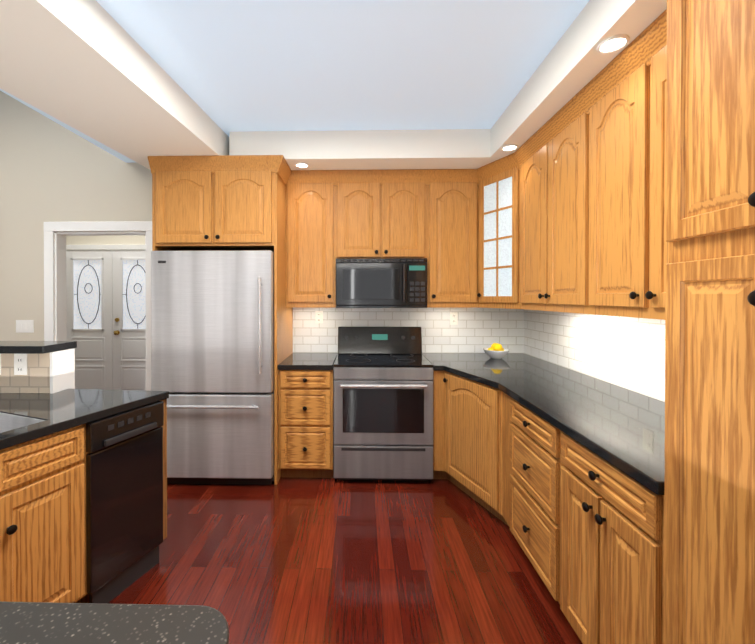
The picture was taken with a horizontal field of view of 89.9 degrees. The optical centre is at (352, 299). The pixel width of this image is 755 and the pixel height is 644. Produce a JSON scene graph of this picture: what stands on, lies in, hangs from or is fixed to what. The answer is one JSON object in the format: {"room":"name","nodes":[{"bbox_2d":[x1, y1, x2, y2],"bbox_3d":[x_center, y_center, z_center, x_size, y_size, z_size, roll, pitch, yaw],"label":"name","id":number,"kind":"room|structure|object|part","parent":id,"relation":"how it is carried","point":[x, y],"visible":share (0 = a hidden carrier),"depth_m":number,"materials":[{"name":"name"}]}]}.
{"room":"kitchen","nodes":[
{"label":"kitchen","id":0,"kind":"room"},
{"bbox_2d":[66,235,144,244],"bbox_3d":[-2.904,-0.301,5.101,4.100,3.400,0.120,0,0,1],"label":"wall","id":1,"kind":"structure","parent":0,"point":[111,240],"depth_m":5.04,"materials":[{"name":"beige paint"}]},
{"bbox_2d":[0,601,228,643],"bbox_3d":[-1.504,0.971,0.346,2.620,0.910,0.644,0,0,1],"label":"countertop","id":2,"kind":"structure","parent":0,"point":[56,623],"depth_m":0.60,"materials":[{"name":"grey stone"}]},
{"bbox_2d":[0,91,523,352],"bbox_3d":[-1.638,-0.293,3.618,6.700,3.400,0.126,0,0,1],"label":"wall","id":3,"kind":"structure","parent":0,"point":[51,170],"depth_m":3.58,"materials":[{"name":"beige paint"}]},
{"bbox_2d":[16,320,33,332],"bbox_3d":[-3.120,0.257,3.594,0.170,0.120,0.009,0,0,1],"label":"light switch","id":4,"kind":"object","parent":3,"relation":"attached to","point":[24,326],"depth_m":3.59,"materials":[{"name":"white plastic"}]},
{"bbox_2d":[44,221,151,390],"bbox_3d":[-2.383,0.337,3.631,1.070,2.140,0.142,0,0,1],"label":"door frame","id":5,"kind":"structure","parent":3,"relation":"attached to","point":[55,307],"depth_m":3.57,"materials":[{"name":"white wood"}]},
{"bbox_2d":[152,156,283,255],"bbox_3d":[-1.044,-0.742,3.195,0.917,0.664,0.683,0,0,1],"label":"upper cabinet","id":6,"kind":"object","parent":3,"relation":"attached to","point":[200,203],"depth_m":2.86,"materials":[{"name":"brown wood"}]},
{"bbox_3d":[-0.002,-0.495,1.992,3.097,1.143,3.042,0,0,1],"label":"cabinet crown moulding","id":7,"kind":"part","parent":6,"relation":"part of","materials":[{"name":"brown wood"}]},
{"bbox_2d":[284,168,335,303],"bbox_3d":[-0.351,-0.518,3.351,0.423,1.113,0.343,0,0,1],"label":"upper cabinet","id":8,"kind":"object","parent":3,"relation":"attached to","point":[309,195],"depth_m":3.18,"materials":[{"name":"brown wood"}]},
{"bbox_2d":[315,311,322,322],"bbox_3d":[-0.309,0.168,3.522,0.070,0.114,0.009,0,0,1],"label":"outlet","id":9,"kind":"object","parent":3,"relation":"attached to","point":[318,314],"depth_m":3.52,"materials":[{"name":"white plastic"}]},
{"bbox_2d":[336,169,423,258],"bbox_3d":[0.246,-0.708,3.336,0.770,0.734,0.343,0,0,1],"label":"upper cabinet","id":10,"kind":"object","parent":3,"relation":"attached to","point":[380,213],"depth_m":3.16,"materials":[{"name":"brown wood"}]},
{"bbox_2d":[336,258,426,307],"bbox_3d":[0.245,-0.135,3.294,0.756,0.408,0.429,0,0,1],"label":"over-the-range microwave","id":11,"kind":"object","parent":10,"relation":"attached to","point":[381,282],"visible":1,"depth_m":3.12,"materials":[{"name":"grey plastic"}]},
{"bbox_2d":[424,168,479,307],"bbox_3d":[0.862,-0.518,3.297,0.464,1.113,0.393,0,0,1],"label":"upper cabinet","id":12,"kind":"object","parent":3,"relation":"attached to","point":[451,196],"depth_m":3.15,"materials":[{"name":"brown wood"}]},
{"bbox_2d":[450,312,457,324],"bbox_3d":[0.939,0.178,3.493,0.070,0.114,0.009,0,0,1],"label":"outlet","id":13,"kind":"object","parent":3,"relation":"attached to","point":[453,315],"depth_m":3.49,"materials":[{"name":"white plastic"}]},
{"bbox_2d":[0,0,666,169],"bbox_3d":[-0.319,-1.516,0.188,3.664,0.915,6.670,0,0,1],"label":"ceiling","id":14,"kind":"structure","parent":0,"point":[93,69],"depth_m":2.06,"materials":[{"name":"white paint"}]},
{"bbox_2d":[295,162,308,167],"bbox_3d":[-0.402,-1.071,3.013,0.113,0.012,0.113,0,0,-44],"label":"recessed light","id":15,"kind":"object","parent":14,"relation":"in","point":[300,164],"depth_m":3.01,"materials":[{"name":"white"}]},
{"bbox_2d":[501,144,518,151],"bbox_3d":[1.111,-1.069,2.662,0.113,0.012,0.113,0,0,-44],"label":"recessed light","id":16,"kind":"object","parent":14,"relation":"in","point":[511,147],"depth_m":2.66,"materials":[{"name":"white"}]},
{"bbox_2d":[597,34,629,53],"bbox_3d":[1.085,-1.062,1.572,0.113,0.012,0.113,0,0,-44],"label":"recessed light","id":17,"kind":"object","parent":14,"relation":"in","point":[614,43],"depth_m":1.57,"materials":[{"name":"white"}]},
{"bbox_2d":[88,477,582,643],"bbox_3d":[-1.748,1.469,1.493,6.820,0.100,9.420,0,0,1],"label":"floor","id":18,"kind":"structure","parent":0,"point":[286,560],"depth_m":1.99,"materials":[{"name":"red wood"}]},
{"bbox_2d":[0,385,168,602],"bbox_3d":[-1.913,0.967,1.402,1.754,0.906,1.433,0,0,1],"label":"base cabinet","id":19,"kind":"object","parent":18,"relation":"on","point":[83,495],"depth_m":1.68,"materials":[{"name":"wood"}]},
{"bbox_2d":[0,412,45,432],"bbox_3d":[-1.604,0.572,1.333,0.630,0.305,0.817,0,0,1],"label":"sink","id":20,"kind":"object","parent":19,"relation":"in","point":[10,422],"depth_m":1.66,"materials":[{"name":"metal"}]},
{"bbox_2d":[0,341,76,352],"bbox_3d":[-2.198,0.265,2.117,1.150,0.040,0.240,0,0,1],"label":"countertop","id":21,"kind":"structure","parent":19,"relation":"on","point":[5,346],"depth_m":2.05,"materials":[{"name":"black stone"}]},
{"bbox_2d":[151,250,273,484],"bbox_3d":[-1.046,0.522,3.123,0.908,1.775,0.757,0,0,1],"label":"refrigerator","id":22,"kind":"object","parent":18,"relation":"on","point":[212,342],"visible":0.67,"depth_m":2.81,"materials":[{"name":"grey metal"}]},
{"bbox_2d":[276,356,336,484],"bbox_3d":[-0.353,0.975,3.209,0.420,0.870,0.643,0,0,1],"label":"base cabinet","id":23,"kind":"object","parent":18,"relation":"on","point":[304,396],"depth_m":2.89,"materials":[{"name":"brown wood"}]},
{"bbox_2d":[276,352,337,367],"bbox_3d":[-0.352,0.519,3.202,0.423,0.038,0.652,0,0,1],"label":"countertop","id":24,"kind":"structure","parent":23,"relation":"on","point":[297,360],"depth_m":3.07,"materials":[{"name":"black stone"}]},
{"bbox_2d":[334,327,432,480],"bbox_3d":[0.242,0.830,3.157,0.756,1.160,0.713,0,0,1],"label":"electric range","id":25,"kind":"object","parent":18,"relation":"on","point":[383,403],"visible":1,"depth_m":2.86,"materials":[{"name":"grey metal"}]},
{"bbox_2d":[433,368,659,643],"bbox_3d":[1.080,0.980,2.276,0.947,0.870,2.442,0,0,1],"label":"base cabinet","id":26,"kind":"object","parent":18,"relation":"on","point":[597,554],"depth_m":1.52,"materials":[{"name":"brown wood"}]},
{"bbox_2d":[422,353,655,491],"bbox_3d":[1.079,0.524,2.274,0.950,0.038,2.442,0,0,1],"label":"countertop","id":27,"kind":"structure","parent":26,"relation":"on","point":[581,433],"depth_m":1.81,"materials":[{"name":"black stone"}]},
{"bbox_2d":[483,343,509,358],"bbox_3d":[1.223,0.434,3.209,0.216,0.128,0.216,0,0,1],"label":"bowl","id":28,"kind":"object","parent":27,"relation":"on","point":[496,351],"visible":1,"depth_m":3.16,"materials":[{"name":"white ceramic"}]},
{"bbox_2d":[652,0,754,643],"bbox_3d":[1.186,0.182,0.748,0.663,2.484,0.600,0,0,1],"label":"tall cabinet","id":29,"kind":"object","parent":18,"relation":"on","point":[703,51],"depth_m":0.92,"materials":[{"name":"brown wood"}]},
{"bbox_2d":[524,309,664,401],"bbox_3d":[1.568,0.077,0.093,0.126,2.700,6.790,0,0,1],"label":"wall","id":30,"kind":"structure","parent":0,"point":[607,348],"depth_m":2.34,"materials":[{"name":"white tile"}]},
{"bbox_2d":[480,154,511,307],"bbox_3d":[1.313,-0.517,3.127,0.521,1.113,0.712,0,0,1],"label":"upper cabinet","id":31,"kind":"object","parent":30,"relation":"attached to","point":[496,176],"depth_m":2.97,"materials":[{"name":"brown wood"}]},
{"bbox_3d":[1.132,-0.474,2.966,0.209,1.000,0.360,0,0,1],"label":"cabinet glass door corner","id":32,"kind":"part","parent":31,"relation":"part of","materials":[{"name":"brown wood"}]},
{"bbox_2d":[512,88,583,311],"bbox_3d":[1.371,-0.513,2.381,0.370,1.113,0.899,0,0,1],"label":"upper cabinet","id":33,"kind":"object","parent":30,"relation":"attached to","point":[548,169],"depth_m":2.30,"materials":[{"name":"brown wood"}]},
{"bbox_2d":[584,36,639,315],"bbox_3d":[1.369,-0.509,1.728,0.343,1.113,0.407,0,0,1],"label":"upper cabinet","id":34,"kind":"object","parent":30,"relation":"attached to","point":[622,184],"depth_m":1.73,"materials":[{"name":"brown wood"}]},
{"bbox_2d":[640,28,651,315],"bbox_3d":[1.359,-0.507,1.282,0.343,1.113,0.485,0,0,1],"label":"upper cabinet","id":35,"kind":"object","parent":30,"relation":"attached to","point":[645,37],"depth_m":1.54,"materials":[{"name":"brown wood"}]}
]}

